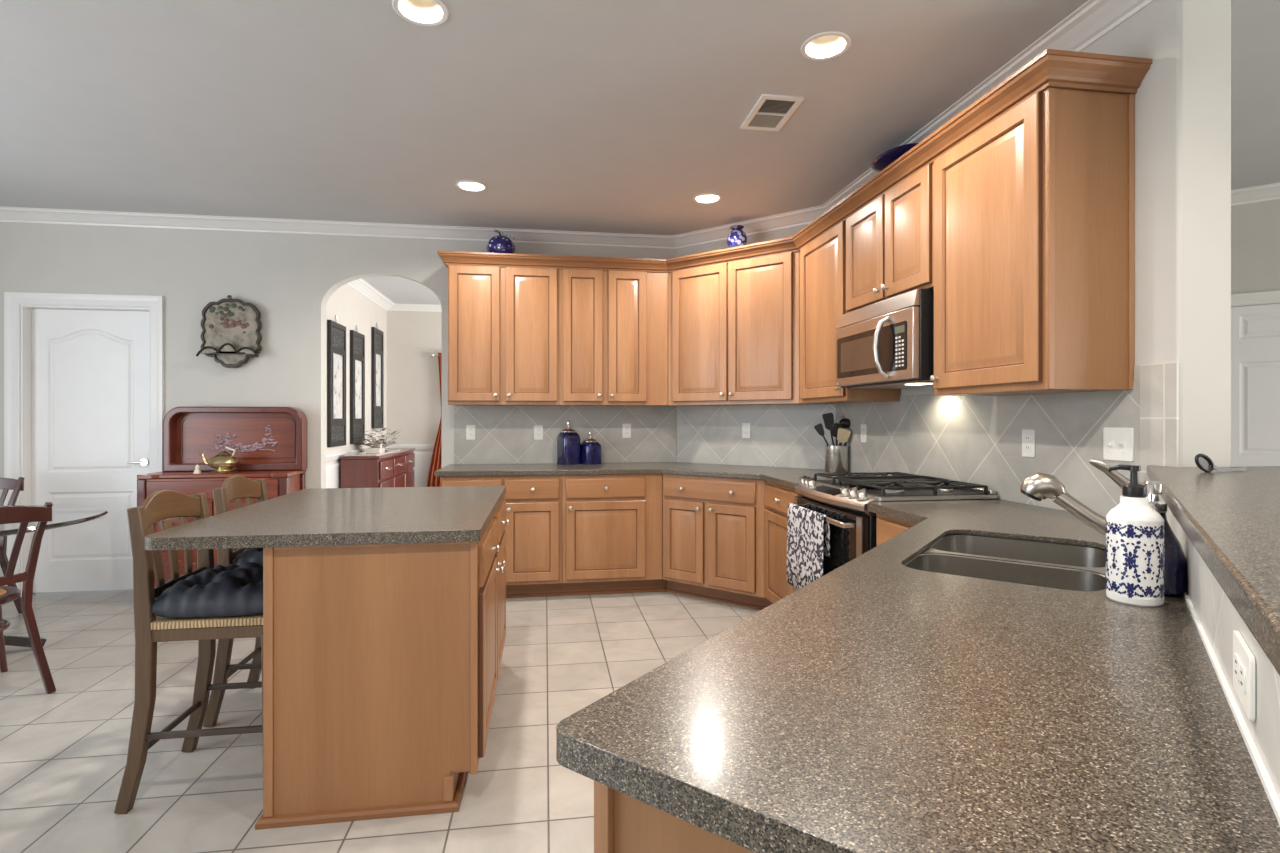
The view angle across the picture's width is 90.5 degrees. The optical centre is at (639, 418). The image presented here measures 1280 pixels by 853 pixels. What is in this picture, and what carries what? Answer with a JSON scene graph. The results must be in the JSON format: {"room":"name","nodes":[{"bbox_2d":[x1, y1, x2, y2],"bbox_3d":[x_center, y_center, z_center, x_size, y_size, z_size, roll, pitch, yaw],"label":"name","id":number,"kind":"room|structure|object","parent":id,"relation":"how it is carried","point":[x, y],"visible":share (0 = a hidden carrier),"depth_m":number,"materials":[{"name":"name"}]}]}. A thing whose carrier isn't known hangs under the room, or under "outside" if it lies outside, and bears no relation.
{"room":"kitchen","nodes":[
{"label":"kitchen","id":0,"kind":"room"},
{"bbox_2d":[0,222,676,576],"bbox_3d":[-2.559,-0.093,4.848,5.769,2.737,0.110,0,0,-8],"label":"wall","id":1,"kind":"structure","parent":0,"point":[291,279],"depth_m":4.73,"materials":[{"name":"paint"}]},
{"bbox_2d":[4,292,163,589],"bbox_3d":[-3.993,0.192,4.567,1.014,2.167,0.022,0,0,-8],"label":"trim","id":2,"kind":"structure","parent":1,"relation":"attached to","point":[13,301],"depth_m":4.51,"materials":[{"name":"wood"}]},
{"bbox_2d":[21,305,149,596],"bbox_3d":[-4.003,0.233,4.632,0.850,2.084,0.112,0,0,-8],"label":"door","id":3,"kind":"structure","parent":1,"relation":"in","point":[85,371],"depth_m":4.64,"materials":[{"name":"white wood"}]},
{"bbox_2d":[196,295,261,367],"bbox_3d":[-3.015,-0.639,4.670,0.424,0.536,0.108,0,0,-8],"label":"wall plaque","id":4,"kind":"object","parent":1,"relation":"attached to","point":[231,327],"visible":1,"depth_m":4.67,"materials":[{"name":"ceramic"}]},
{"bbox_2d":[326,452,432,487],"bbox_3d":[-1.283,0.860,6.799,3.530,0.830,3.372,0,0,-8],"label":"trim","id":5,"kind":"structure","parent":1,"relation":"attached to","point":[422,459],"depth_m":8.25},
{"bbox_2d":[448,265,559,405],"bbox_3d":[-1.023,-0.650,4.829,0.812,1.104,0.378,0,0,-8],"label":"upper cabinet","id":6,"kind":"object","parent":1,"relation":"attached to","point":[504,322],"visible":0.94,"depth_m":4.68,"materials":[{"name":"brown wood"}]},
{"bbox_2d":[486,229,514,253],"bbox_3d":[-1.058,-1.318,4.827,0.218,0.229,0.206,0,0,-8],"label":"jar","id":7,"kind":"object","parent":6,"relation":"on","point":[496,244],"visible":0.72,"depth_m":4.75,"materials":[{"name":"blue ceramic"}]},
{"bbox_2d":[454,405,675,463],"bbox_3d":[-0.578,0.117,5.084,1.769,0.489,0.008,0,0,-8],"label":"backsplash","id":8,"kind":"structure","parent":1,"relation":"attached to","point":[503,434],"depth_m":5.07,"materials":[{"name":"tile"}]},
{"bbox_2d":[466,425,474,439],"bbox_3d":[-1.325,0.112,4.965,0.070,0.115,0.007,0,0,-8],"label":"electrical outlet","id":9,"kind":"object","parent":8,"relation":"attached to","point":[470,429],"visible":1,"depth_m":4.96,"materials":[{"name":"white plastic"}]},
{"bbox_2d":[534,425,542,439],"bbox_3d":[-0.806,0.114,5.042,0.070,0.115,0.007,0,0,-8],"label":"electrical outlet","id":10,"kind":"object","parent":8,"relation":"attached to","point":[538,429],"visible":1,"depth_m":5.04,"materials":[{"name":"white plastic"}]},
{"bbox_2d":[622,424,630,437],"bbox_3d":[-0.108,0.103,5.146,0.070,0.115,0.007,0,0,-8],"label":"electrical outlet","id":11,"kind":"object","parent":8,"relation":"attached to","point":[626,428],"visible":1,"depth_m":5.14,"materials":[{"name":"white plastic"}]},
{"bbox_2d":[0,0,1155,248],"bbox_3d":[-1.278,-1.427,4.304,7.863,0.070,2.743,0,0,19],"label":"trim","id":12,"kind":"structure","parent":1,"relation":"attached to","point":[1094,19],"depth_m":4.59,"materials":[{"name":"wood"}]},
{"bbox_2d":[559,269,667,405],"bbox_3d":[-0.213,-0.650,4.949,0.822,1.104,0.378,0,0,-8],"label":"upper cabinet","id":13,"kind":"object","parent":1,"relation":"attached to","point":[614,324],"visible":0.95,"depth_m":4.80,"materials":[{"name":"brown wood"}]},
{"bbox_2d":[326,284,386,465],"bbox_3d":[-3.078,-0.093,6.531,0.100,2.737,3.372,0,0,-8],"label":"wall","id":14,"kind":"structure","parent":0,"point":[352,308],"depth_m":6.89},
{"bbox_2d":[328,315,345,446],"bbox_3d":[-2.958,-0.367,6.196,0.031,1.285,0.470,0,0,-8],"label":"carved panel","id":15,"kind":"object","parent":14,"relation":"attached to","point":[336,331],"visible":1,"depth_m":6.17,"materials":[{"name":"black wood"}]},
{"bbox_2d":[350,325,364,443],"bbox_3d":[-3.059,-0.367,6.874,0.031,1.285,0.440,0,0,-8],"label":"carved panel","id":16,"kind":"object","parent":14,"relation":"attached to","point":[357,340],"visible":0.94,"depth_m":6.84,"materials":[{"name":"black wood"}]},
{"bbox_2d":[372,323,383,428],"bbox_3d":[-3.182,-0.517,7.695,0.031,1.285,0.440,0,0,-8],"label":"carved panel","id":17,"kind":"object","parent":14,"relation":"attached to","point":[377,335],"visible":1,"depth_m":7.68,"materials":[{"name":"black wood"}]},
{"bbox_2d":[359,442,396,450],"bbox_3d":[-2.868,0.319,6.953,0.400,0.090,0.400,0,0,-8],"label":"bowl","id":18,"kind":"object","parent":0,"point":[377,444],"depth_m":6.88,"materials":[{"name":"ceramic"}]},
{"bbox_2d":[0,589,759,852],"bbox_3d":[0.272,1.325,2.922,11.000,0.100,12.300,0,0,-8],"label":"floor","id":19,"kind":"structure","parent":0,"point":[64,751],"depth_m":2.52,"materials":[{"name":"tile"}]},
{"bbox_2d":[0,477,24,613],"bbox_3d":[-4.205,0.832,3.850,0.528,0.894,0.597,0,0,-18],"label":"dining chair","id":20,"kind":"object","parent":19,"relation":"on","point":[17,485],"visible":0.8,"depth_m":4.12,"materials":[{"name":"brown wood"}]},
{"bbox_2d":[0,502,55,693],"bbox_3d":[-3.066,0.832,2.857,0.597,0.894,0.528,0,0,32],"label":"dining chair","id":21,"kind":"object","parent":19,"relation":"on","point":[23,515],"visible":1,"depth_m":2.92,"materials":[{"name":"brown wood"}]},
{"bbox_2d":[0,505,107,647],"bbox_3d":[-3.526,0.897,3.235,1.250,0.748,1.250,0,0,-8],"label":"table","id":22,"kind":"object","parent":19,"relation":"on","point":[62,515],"visible":0.68,"depth_m":3.41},
{"bbox_2d":[114,490,262,813],"bbox_3d":[-1.480,0.767,2.276,0.488,1.024,0.416,0,0,-8],"label":"counter stool","id":23,"kind":"object","parent":19,"relation":"on","point":[150,629],"visible":0.68,"depth_m":2.08,"materials":[{"name":"brown wood"}]},
{"bbox_2d":[151,562,262,618],"bbox_3d":[-1.438,0.602,2.283,0.398,0.121,0.425,0,0,-8],"label":"seat cushion","id":24,"kind":"object","parent":23,"relation":"on","point":[231,590],"visible":0.65,"depth_m":2.10,"materials":[{"name":"blue fabric"}]},
{"bbox_2d":[137,407,306,586],"bbox_3d":[-2.955,0.596,4.522,0.969,1.358,0.372,0,0,-8],"label":"cabinet","id":25,"kind":"object","parent":19,"relation":"on","point":[269,443],"visible":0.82,"depth_m":4.63,"materials":[{"name":"red wood"}]},
{"bbox_2d":[193,465,200,473],"bbox_3d":[-3.080,0.353,4.413,0.048,0.062,0.047,0,0,-8],"label":"figurine","id":26,"kind":"object","parent":25,"relation":"on","point":[197,470],"visible":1,"depth_m":4.40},
{"bbox_2d":[198,447,239,473],"bbox_3d":[-2.952,0.292,4.480,0.240,0.184,0.196,0,0,25],"label":"teapot","id":27,"kind":"object","parent":25,"relation":"on","point":[223,462],"visible":1,"depth_m":4.42,"materials":[{"name":"gold metal"}]},
{"bbox_2d":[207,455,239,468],"bbox_3d":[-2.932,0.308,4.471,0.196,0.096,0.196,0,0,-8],"label":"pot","id":28,"kind":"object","parent":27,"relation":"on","point":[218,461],"depth_m":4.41,"materials":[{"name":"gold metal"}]},
{"bbox_2d":[203,475,267,727],"bbox_3d":[-1.589,0.767,2.849,0.488,1.024,0.416,0,0,-8],"label":"counter stool","id":29,"kind":"object","parent":19,"relation":"on","point":[233,487],"visible":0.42,"depth_m":2.64,"materials":[{"name":"brown wood"}]},
{"bbox_2d":[233,547,262,565],"bbox_3d":[-1.548,0.600,2.855,0.395,0.124,0.423,0,0,-8],"label":"seat cushion","id":30,"kind":"object","parent":29,"relation":"on","point":[249,554],"visible":0.08,"depth_m":2.65,"materials":[{"name":"blue fabric"}]},
{"bbox_2d":[340,448,414,487],"bbox_3d":[-2.865,0.826,7.130,0.434,0.898,1.750,0,0,-8],"label":"sideboard","id":31,"kind":"object","parent":19,"relation":"on","point":[395,469],"visible":0.43,"depth_m":6.34,"materials":[{"name":"brown wood"}]},
{"bbox_2d":[344,450,399,455],"bbox_3d":[-2.848,0.370,6.794,0.320,0.012,1.020,0,0,-8],"label":"table runner","id":32,"kind":"object","parent":31,"relation":"on","point":[363,453],"visible":0.74,"depth_m":6.46,"materials":[{"name":"fabric"}]},
{"bbox_2d":[366,447,384,453],"bbox_3d":[-2.740,0.337,6.567,0.140,0.055,0.200,0,0,-8],"label":"box","id":33,"kind":"object","parent":32,"relation":"on","point":[382,449],"visible":1,"depth_m":6.47,"materials":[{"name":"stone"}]},
{"bbox_2d":[358,427,399,450],"bbox_3d":[-2.856,0.233,6.938,0.445,0.262,0.668,0,0,-27],"label":"centerpiece","id":34,"kind":"object","parent":32,"relation":"on","point":[381,442],"visible":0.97,"depth_m":6.89},
{"bbox_2d":[255,499,508,829],"bbox_3d":[-0.932,0.838,2.651,0.718,0.875,1.282,0,0,-8],"label":"kitchen island","id":35,"kind":"object","parent":19,"relation":"on","point":[382,662],"visible":0.97,"depth_m":2.03,"materials":[{"name":"brown wood"}]},
{"bbox_2d":[144,486,505,550],"bbox_3d":[-1.115,0.380,2.647,1.007,0.038,1.355,0,0,-8],"label":"island countertop","id":36,"kind":"structure","parent":35,"relation":"on","point":[387,515],"depth_m":2.26,"materials":[{"name":"stone"}]},
{"bbox_2d":[441,476,503,499],"bbox_3d":[-1.196,0.838,4.651,0.418,0.875,0.678,0,0,-8],"label":"base cabinet","id":37,"kind":"object","parent":19,"relation":"on","point":[460,480],"visible":0.04,"depth_m":4.36,"materials":[{"name":"brown wood"}]},
{"bbox_2d":[504,475,561,597],"bbox_3d":[-0.788,0.838,4.712,0.404,0.875,0.678,0,0,-8],"label":"base cabinet","id":38,"kind":"object","parent":19,"relation":"on","point":[533,530],"visible":0.94,"depth_m":4.41,"materials":[{"name":"brown wood"}]},
{"bbox_2d":[562,474,665,595],"bbox_3d":[-0.211,0.838,4.798,0.761,0.875,0.678,0,0,-8],"label":"base cabinet","id":39,"kind":"object","parent":19,"relation":"on","point":[612,523],"visible":0.97,"depth_m":4.50,"materials":[{"name":"brown wood"}]},
{"bbox_2d":[594,781,754,852],"bbox_3d":[0.715,0.838,1.313,0.673,0.875,1.816,0,0,37],"label":"base cabinet","id":40,"kind":"object","parent":19,"relation":"on","point":[623,823],"visible":0.02,"depth_m":0.72,"materials":[{"name":"brown wood"}]},
{"bbox_2d":[556,499,1279,852],"bbox_3d":[0.920,0.380,1.634,0.942,0.038,2.735,0,0,29],"label":"countertop","id":41,"kind":"structure","parent":40,"relation":"on","point":[881,704],"depth_m":0.75,"materials":[{"name":"stone"}]},
{"bbox_2d":[904,533,1105,590],"bbox_3d":[0.987,0.484,1.688,0.453,0.218,0.722,0,0,37],"label":"sink","id":42,"kind":"object","parent":41,"relation":"in","point":[1058,565],"visible":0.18,"depth_m":1.76,"materials":[{"name":"metal"}]},
{"bbox_2d":[1020,459,1129,535],"bbox_3d":[1.141,0.233,1.624,0.288,0.256,0.074,0,0,37],"label":"kitchen faucet","id":43,"kind":"object","parent":41,"relation":"on","point":[1038,486],"visible":0.52,"depth_m":1.64,"materials":[{"name":"silver metal"}]},
{"bbox_2d":[1106,464,1164,606],"bbox_3d":[0.976,0.227,1.252,0.092,0.269,0.092,0,0,-8],"label":"soap dispenser","id":44,"kind":"object","parent":41,"relation":"on","point":[1135,532],"visible":1,"depth_m":1.22,"materials":[{"name":"white ceramic"}]},
{"bbox_2d":[1106,521,1164,598],"bbox_3d":[0.976,0.270,1.252,0.092,0.153,0.092,0,0,-8],"label":"print","id":45,"kind":"object","parent":44,"relation":"on","point":[1135,569],"depth_m":1.22,"materials":[{"name":"blue"}]},
{"bbox_2d":[1121,481,1186,595],"bbox_3d":[1.077,0.246,1.334,0.116,0.229,0.116,0,0,-8],"label":"soap bottle","id":46,"kind":"object","parent":41,"relation":"on","point":[1175,562],"visible":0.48,"depth_m":1.29,"materials":[{"name":"blue glass"}]},
{"bbox_2d":[663,474,771,609],"bbox_3d":[0.639,0.838,4.555,1.312,0.875,0.658,0,0,37],"label":"base cabinet","id":47,"kind":"object","parent":19,"relation":"on","point":[713,527],"visible":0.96,"depth_m":4.30,"materials":[{"name":"brown wood"}]},
{"bbox_2d":[434,462,848,489],"bbox_3d":[-0.002,0.380,4.269,2.747,0.038,1.770,0,0,-8],"label":"countertop","id":48,"kind":"structure","parent":47,"relation":"on","point":[782,476],"depth_m":4.45,"materials":[{"name":"stone"}]},
{"bbox_2d":[557,420,579,464],"bbox_3d":[-0.560,0.189,4.972,0.152,0.344,0.152,0,0,-37],"label":"canister","id":49,"kind":"object","parent":48,"relation":"on","point":[568,439],"visible":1,"depth_m":4.91,"materials":[{"name":"blue ceramic"}]},
{"bbox_2d":[580,430,600,464],"bbox_3d":[-0.391,0.229,5.002,0.144,0.264,0.144,0,0,-37],"label":"canister","id":50,"kind":"object","parent":48,"relation":"on","point":[590,448],"visible":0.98,"depth_m":4.95,"materials":[{"name":"blue ceramic"}]},
{"bbox_2d":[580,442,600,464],"bbox_3d":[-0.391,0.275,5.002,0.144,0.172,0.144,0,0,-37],"label":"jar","id":51,"kind":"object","parent":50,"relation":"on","point":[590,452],"depth_m":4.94,"materials":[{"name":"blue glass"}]},
{"bbox_2d":[824,445,848,472],"bbox_3d":[1.321,0.272,4.257,0.160,0.178,0.160,0,0,-8],"label":"utensil crock","id":52,"kind":"object","parent":48,"relation":"on","point":[836,457],"visible":0.98,"depth_m":4.19,"materials":[{"name":"metal"}]},
{"bbox_2d":[814,423,828,445],"bbox_3d":[1.266,0.193,4.270,0.180,0.317,0.015,0,0,6],"label":"spatula","id":53,"kind":"object","parent":52,"relation":"in","point":[819,428],"visible":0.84,"depth_m":4.27,"materials":[{"name":"black plastic"}]},
{"bbox_2d":[822,413,834,445],"bbox_3d":[1.286,0.157,4.259,0.119,0.388,0.037,0,0,-8],"label":"spatula","id":54,"kind":"object","parent":52,"relation":"in","point":[828,418],"visible":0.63,"depth_m":4.26,"materials":[{"name":"black plastic"}]},
{"bbox_2d":[830,423,841,445],"bbox_3d":[1.325,0.191,4.228,0.073,0.320,0.120,0,0,40],"label":"spoon","id":55,"kind":"object","parent":52,"relation":"in","point":[834,428],"visible":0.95,"depth_m":4.20,"materials":[{"name":"black plastic"}]},
{"bbox_2d":[837,428,850,445],"bbox_3d":[1.327,0.208,4.215,0.060,0.286,0.146,0,0,-28],"label":"spatula","id":56,"kind":"object","parent":52,"relation":"in","point":[843,435],"visible":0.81,"depth_m":4.19,"materials":[{"name":"beige wood"}]},
{"bbox_2d":[838,418,850,445],"bbox_3d":[1.355,0.176,4.243,0.134,0.350,0.088,0,0,-8],"label":"ladle","id":57,"kind":"object","parent":52,"relation":"in","point":[845,423],"visible":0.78,"depth_m":4.22,"materials":[{"name":"black plastic"}]},
{"bbox_2d":[764,481,800,603],"bbox_3d":[1.122,0.838,3.861,0.658,0.875,0.633,0,0,-8],"label":"base cabinet","id":58,"kind":"object","parent":19,"relation":"on","point":[777,498],"visible":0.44,"depth_m":3.84,"materials":[{"name":"brown wood"}]},
{"bbox_2d":[794,472,996,591],"bbox_3d":[1.193,0.786,3.159,0.695,0.977,0.788,0,0,-8],"label":"gas range","id":59,"kind":"object","parent":19,"relation":"on","point":[844,500],"visible":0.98,"depth_m":2.92,"materials":[{"name":"silver metal"}]},
{"bbox_2d":[787,503,829,589],"bbox_3d":[0.837,0.669,3.194,0.046,0.425,0.440,0,0,-8],"label":"dish towel","id":60,"kind":"object","parent":59,"relation":"hanging from","point":[808,534],"visible":0.94,"depth_m":3.17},
{"bbox_2d":[814,480,996,500],"bbox_3d":[1.256,0.341,3.168,0.567,0.036,0.788,0,0,-8],"label":"cooktop","id":61,"kind":"object","parent":59,"relation":"in","point":[874,491],"depth_m":2.87,"materials":[{"name":"metal"}]},
{"bbox_2d":[876,513,914,546],"bbox_3d":[1.317,0.838,2.557,0.658,0.875,0.400,0,0,-8],"label":"base cabinet","id":62,"kind":"object","parent":19,"relation":"on","point":[887,528],"visible":0.02,"depth_m":2.60,"materials":[{"name":"brown wood"}]},
{"bbox_2d":[387,311,441,451],"bbox_3d":[-1.539,-0.093,8.516,3.730,2.737,0.100,0,0,-8],"label":"wall","id":63,"kind":"structure","parent":0,"point":[413,383],"depth_m":8.26,"materials":[{"name":"paint"}]},
{"bbox_2d":[326,444,433,461],"bbox_3d":[-1.283,0.375,6.799,3.530,0.060,3.372,0,0,-8],"label":"trim","id":64,"kind":"structure","parent":63,"relation":"attached to","point":[330,457],"depth_m":7.20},
{"bbox_2d":[347,278,441,311],"bbox_3d":[-1.283,-1.427,6.799,3.530,0.070,3.372,0,0,-8],"label":"trim","id":65,"kind":"structure","parent":63,"relation":"attached to","point":[360,285],"depth_m":7.83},
{"bbox_3d":[-2.138,-0.815,8.317,1.172,0.056,0.117,0,0,-8],"label":"curtain rod","id":66,"kind":"object","parent":63,"relation":"attached to","visible":0},
{"bbox_2d":[427,353,441,486],"bbox_3d":[-2.517,0.065,8.210,0.494,1.821,0.056,0,0,-8],"label":"curtain","id":67,"kind":"object","parent":66,"relation":"hanging from","point":[436,460],"visible":0.16,"depth_m":8.20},
{"bbox_2d":[0,0,1279,304],"bbox_3d":[0.272,-1.472,2.922,11.000,0.020,12.300,0,0,-8],"label":"ceiling","id":68,"kind":"structure","parent":0,"point":[603,116],"depth_m":2.96,"materials":[{"name":"paint"}]},
{"bbox_2d":[392,0,448,25],"bbox_3d":[-0.783,-1.522,2.264,0.192,0.131,0.192,0,0,-8],"label":"recessed light","id":69,"kind":"object","parent":68,"relation":"in","point":[419,12],"visible":1,"depth_m":2.32,"materials":[{"name":"beige"}]},
{"bbox_2d":[455,180,486,191],"bbox_3d":[-1.060,-1.522,3.987,0.192,0.131,0.192,0,0,-8],"label":"recessed light","id":70,"kind":"object","parent":68,"relation":"in","point":[467,185],"visible":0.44,"depth_m":4.04,"materials":[{"name":"beige"}]},
{"bbox_2d":[693,193,721,203],"bbox_3d":[0.447,-1.522,4.212,0.192,0.131,0.192,0,0,-8],"label":"recessed light","id":71,"kind":"object","parent":68,"relation":"in","point":[705,198],"visible":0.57,"depth_m":4.26,"materials":[{"name":"beige"}]},
{"bbox_2d":[740,94,803,130],"bbox_3d":[0.627,-1.457,3.036,0.200,0.010,0.330,0,0,-8],"label":"ceiling vent","id":72,"kind":"object","parent":68,"relation":"in","point":[770,112],"visible":1,"depth_m":3.02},
{"bbox_2d":[800,31,850,59],"bbox_3d":[0.728,-1.522,2.490,0.192,0.131,0.192,0,0,-8],"label":"recessed light","id":73,"kind":"object","parent":68,"relation":"in","point":[827,45],"visible":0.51,"depth_m":2.54,"materials":[{"name":"beige"}]},
{"bbox_2d":[677,224,807,468],"bbox_3d":[0.884,-0.093,4.886,1.334,2.737,0.156,0,0,37],"label":"wall","id":74,"kind":"structure","parent":0,"point":[787,232],"depth_m":4.82,"materials":[{"name":"paint"}]},
{"bbox_2d":[668,251,817,405],"bbox_3d":[0.724,-0.650,4.669,1.324,1.104,0.379,0,0,37],"label":"upper cabinet","id":75,"kind":"object","parent":74,"relation":"attached to","point":[734,327],"visible":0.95,"depth_m":4.51,"materials":[{"name":"brown wood"}]},
{"bbox_2d":[727,225,746,247],"bbox_3d":[0.710,-1.302,4.644,0.146,0.197,0.146,0,0,-8],"label":"vase","id":76,"kind":"object","parent":75,"relation":"on","point":[737,236],"visible":0.75,"depth_m":4.59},
{"bbox_2d":[437,49,1151,272],"bbox_3d":[0.399,-1.160,3.867,4.286,0.086,1.450,0,0,42],"label":"crown molding","id":77,"kind":"structure","parent":75,"relation":"attached to","point":[1054,68],"depth_m":2.81,"materials":[{"name":"brown wood"}]},
{"bbox_2d":[677,404,835,468],"bbox_3d":[0.835,0.117,4.820,1.324,0.489,0.008,0,0,37],"label":"backsplash","id":78,"kind":"structure","parent":74,"relation":"attached to","point":[781,435],"depth_m":4.79,"materials":[{"name":"tile"}]},
{"bbox_2d":[742,423,750,437],"bbox_3d":[0.809,0.095,4.829,0.070,0.115,0.007,0,0,37],"label":"electrical outlet","id":79,"kind":"object","parent":78,"relation":"attached to","point":[746,427],"visible":1,"depth_m":4.82,"materials":[{"name":"white plastic"}]},
{"bbox_2d":[849,0,1230,510],"bbox_3d":[1.651,-0.093,3.244,0.200,2.737,2.420,0,0,-8],"label":"wall","id":80,"kind":"structure","parent":0,"point":[1183,101],"depth_m":2.05,"materials":[{"name":"paint"}]},
{"bbox_2d":[800,221,900,403],"bbox_3d":[1.255,-0.650,3.927,0.378,1.104,0.674,0,0,-8],"label":"upper cabinet","id":81,"kind":"object","parent":80,"relation":"attached to","point":[823,260],"visible":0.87,"depth_m":3.84,"materials":[{"name":"brown wood"}]},
{"bbox_2d":[846,163,933,312],"bbox_3d":[1.364,-0.889,3.192,0.378,0.625,0.808,0,0,-8],"label":"upper cabinet","id":82,"kind":"object","parent":80,"relation":"attached to","point":[890,240],"visible":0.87,"depth_m":3.08,"materials":[{"name":"brown wood"}]},
{"bbox_2d":[835,288,933,388],"bbox_3d":[1.314,-0.366,3.195,0.472,0.413,0.762,0,0,-8],"label":"microwave","id":83,"kind":"object","parent":82,"relation":"attached to","point":[889,343],"visible":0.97,"depth_m":3.00,"materials":[{"name":"silver metal"}]},
{"bbox_2d":[836,289,919,328],"bbox_3d":[1.165,-0.535,3.173,0.030,0.074,0.758,0,0,-8],"label":"vent hood","id":84,"kind":"object","parent":83,"relation":"attached to","point":[908,301],"depth_m":3.07,"materials":[{"name":"metal"}]},
{"bbox_2d":[871,143,917,172],"bbox_3d":[1.379,-1.294,3.376,0.248,0.180,0.376,0,0,-8],"label":"dish","id":85,"kind":"object","parent":82,"relation":"on","point":[883,160],"visible":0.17,"depth_m":3.31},
{"bbox_2d":[836,381,1139,516],"bbox_3d":[1.539,0.117,3.292,0.008,0.489,2.282,0,0,-8],"label":"backsplash","id":86,"kind":"structure","parent":80,"relation":"attached to","point":[970,439],"depth_m":2.82,"materials":[{"name":"tile"}]},
{"bbox_2d":[861,424,866,442],"bbox_3d":[1.421,0.097,4.029,0.007,0.115,0.070,0,0,-8],"label":"electrical outlet","id":87,"kind":"object","parent":86,"relation":"attached to","point":[863,426],"visible":1,"depth_m":4.01,"materials":[{"name":"white plastic"}]},
{"bbox_2d":[1022,429,1034,456],"bbox_3d":[1.626,0.105,2.655,0.007,0.115,0.070,0,0,-8],"label":"electrical outlet","id":88,"kind":"object","parent":86,"relation":"attached to","point":[1028,435],"visible":1,"depth_m":2.65,"materials":[{"name":"white plastic"}]},
{"bbox_2d":[1025,435,1030,441],"bbox_3d":[1.623,0.085,2.655,0.001,0.027,0.033,0,0,-8],"label":"socket","id":89,"kind":"object","parent":88,"relation":"attached to","point":[1027,437],"depth_m":2.65,"materials":[{"name":"white plastic"}]},
{"bbox_2d":[1025,445,1030,450],"bbox_3d":[1.623,0.125,2.655,0.001,0.027,0.033,0,0,-8],"label":"socket","id":90,"kind":"object","parent":88,"relation":"attached to","point":[1027,447],"depth_m":2.65,"materials":[{"name":"white plastic"}]},
{"bbox_2d":[1103,428,1133,461],"bbox_3d":[1.681,0.092,2.239,0.021,0.116,0.116,0,0,-8],"label":"light switch","id":91,"kind":"object","parent":86,"relation":"attached to","point":[1118,443],"visible":1,"depth_m":2.24,"materials":[{"name":"white plastic"}]},
{"bbox_2d":[930,87,1134,395],"bbox_3d":[1.472,-0.650,2.474,0.378,1.104,0.640,0,0,-8],"label":"upper cabinet","id":92,"kind":"object","parent":80,"relation":"attached to","point":[1034,211],"visible":0.93,"depth_m":2.19,"materials":[{"name":"brown wood"}]},
{"bbox_2d":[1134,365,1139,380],"bbox_3d":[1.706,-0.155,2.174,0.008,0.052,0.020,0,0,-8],"label":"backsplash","id":93,"kind":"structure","parent":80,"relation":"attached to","point":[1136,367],"depth_m":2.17,"materials":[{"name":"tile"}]},
{"bbox_2d":[1140,362,1178,482],"bbox_3d":[1.717,0.160,2.099,0.008,0.681,0.128,0,0,-8],"label":"backsplash","id":94,"kind":"structure","parent":80,"relation":"attached to","point":[1159,382],"depth_m":2.10,"materials":[{"name":"tile"}]},
{"bbox_2d":[1183,592,1279,825],"bbox_3d":[1.064,0.357,1.230,0.006,0.008,2.158,0,0,37],"label":"trim","id":95,"kind":"structure","parent":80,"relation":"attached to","point":[1272,795],"depth_m":0.74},
{"bbox_2d":[1231,199,1279,306],"bbox_3d":[3.534,-0.093,4.488,5.599,2.737,0.106,0,0,37],"label":"wall","id":96,"kind":"structure","parent":0,"point":[1255,227],"depth_m":4.09,"materials":[{"name":"paint"}]},
{"bbox_2d":[1231,304,1279,466],"bbox_3d":[4.123,0.270,3.933,0.800,1.990,0.107,0,0,37],"label":"door","id":97,"kind":"structure","parent":96,"relation":"in","point":[1255,330],"depth_m":4.08,"materials":[{"name":"white wood"}]},
{"bbox_2d":[1231,183,1279,205],"bbox_3d":[3.572,-1.427,4.312,5.329,0.070,0.132,0,0,37],"label":"trim","id":98,"kind":"structure","parent":96,"relation":"attached to","point":[1268,192],"depth_m":4.05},
{"bbox_2d":[1231,290,1279,306],"bbox_3d":[4.137,0.234,3.951,0.968,2.082,0.022,0,0,37],"label":"trim","id":99,"kind":"structure","parent":96,"relation":"attached to","point":[1269,297],"depth_m":4.08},
{"bbox_3d":[1.081,0.735,1.183,1.534,1.079,1.625,0,0,-8],"label":"wall","id":100,"kind":"structure","parent":0,"visible":0},
{"bbox_2d":[1147,465,1279,674],"bbox_3d":[1.325,0.176,1.229,0.467,0.038,2.532,0,0,37],"label":"bar","id":101,"kind":"object","parent":100,"relation":"on","point":[1231,518],"visible":1,"depth_m":0.91,"materials":[{"name":"stone"}]},
{"bbox_2d":[1195,453,1246,471],"bbox_3d":[1.694,0.130,1.851,0.194,0.054,0.024,0,0,-11],"label":"eyeglasses","id":102,"kind":"object","parent":101,"relation":"on","point":[1202,461],"visible":1,"depth_m":1.83,"materials":[{"name":"black plastic"}]},
{"bbox_2d":[1158,495,1279,798],"bbox_3d":[1.069,0.278,1.226,0.006,0.164,2.158,0,0,37],"label":"backsplash","id":103,"kind":"structure","parent":100,"relation":"attached to","point":[1218,617],"depth_m":0.81,"materials":[{"name":"tile"}]},
{"bbox_2d":[1233,630,1255,720],"bbox_3d":[0.693,0.293,0.729,0.007,0.070,0.115,0,0,36],"label":"electrical outlet","id":104,"kind":"object","parent":103,"relation":"attached to","point":[1244,661],"visible":1,"depth_m":0.71,"materials":[{"name":"white plastic"}]},
{"bbox_2d":[1234,653,1239,680],"bbox_3d":[0.703,0.293,0.747,0.001,0.027,0.033,0,0,37],"label":"socket","id":105,"kind":"object","parent":104,"relation":"attached to","point":[1236,655],"depth_m":0.74,"materials":[{"name":"white plastic"}]},
{"bbox_2d":[1239,663,1245,693],"bbox_3d":[0.679,0.293,0.715,0.001,0.027,0.033,0,0,37],"label":"socket","id":106,"kind":"object","parent":104,"relation":"attached to","point":[1242,666],"depth_m":0.71,"materials":[{"name":"white plastic"}]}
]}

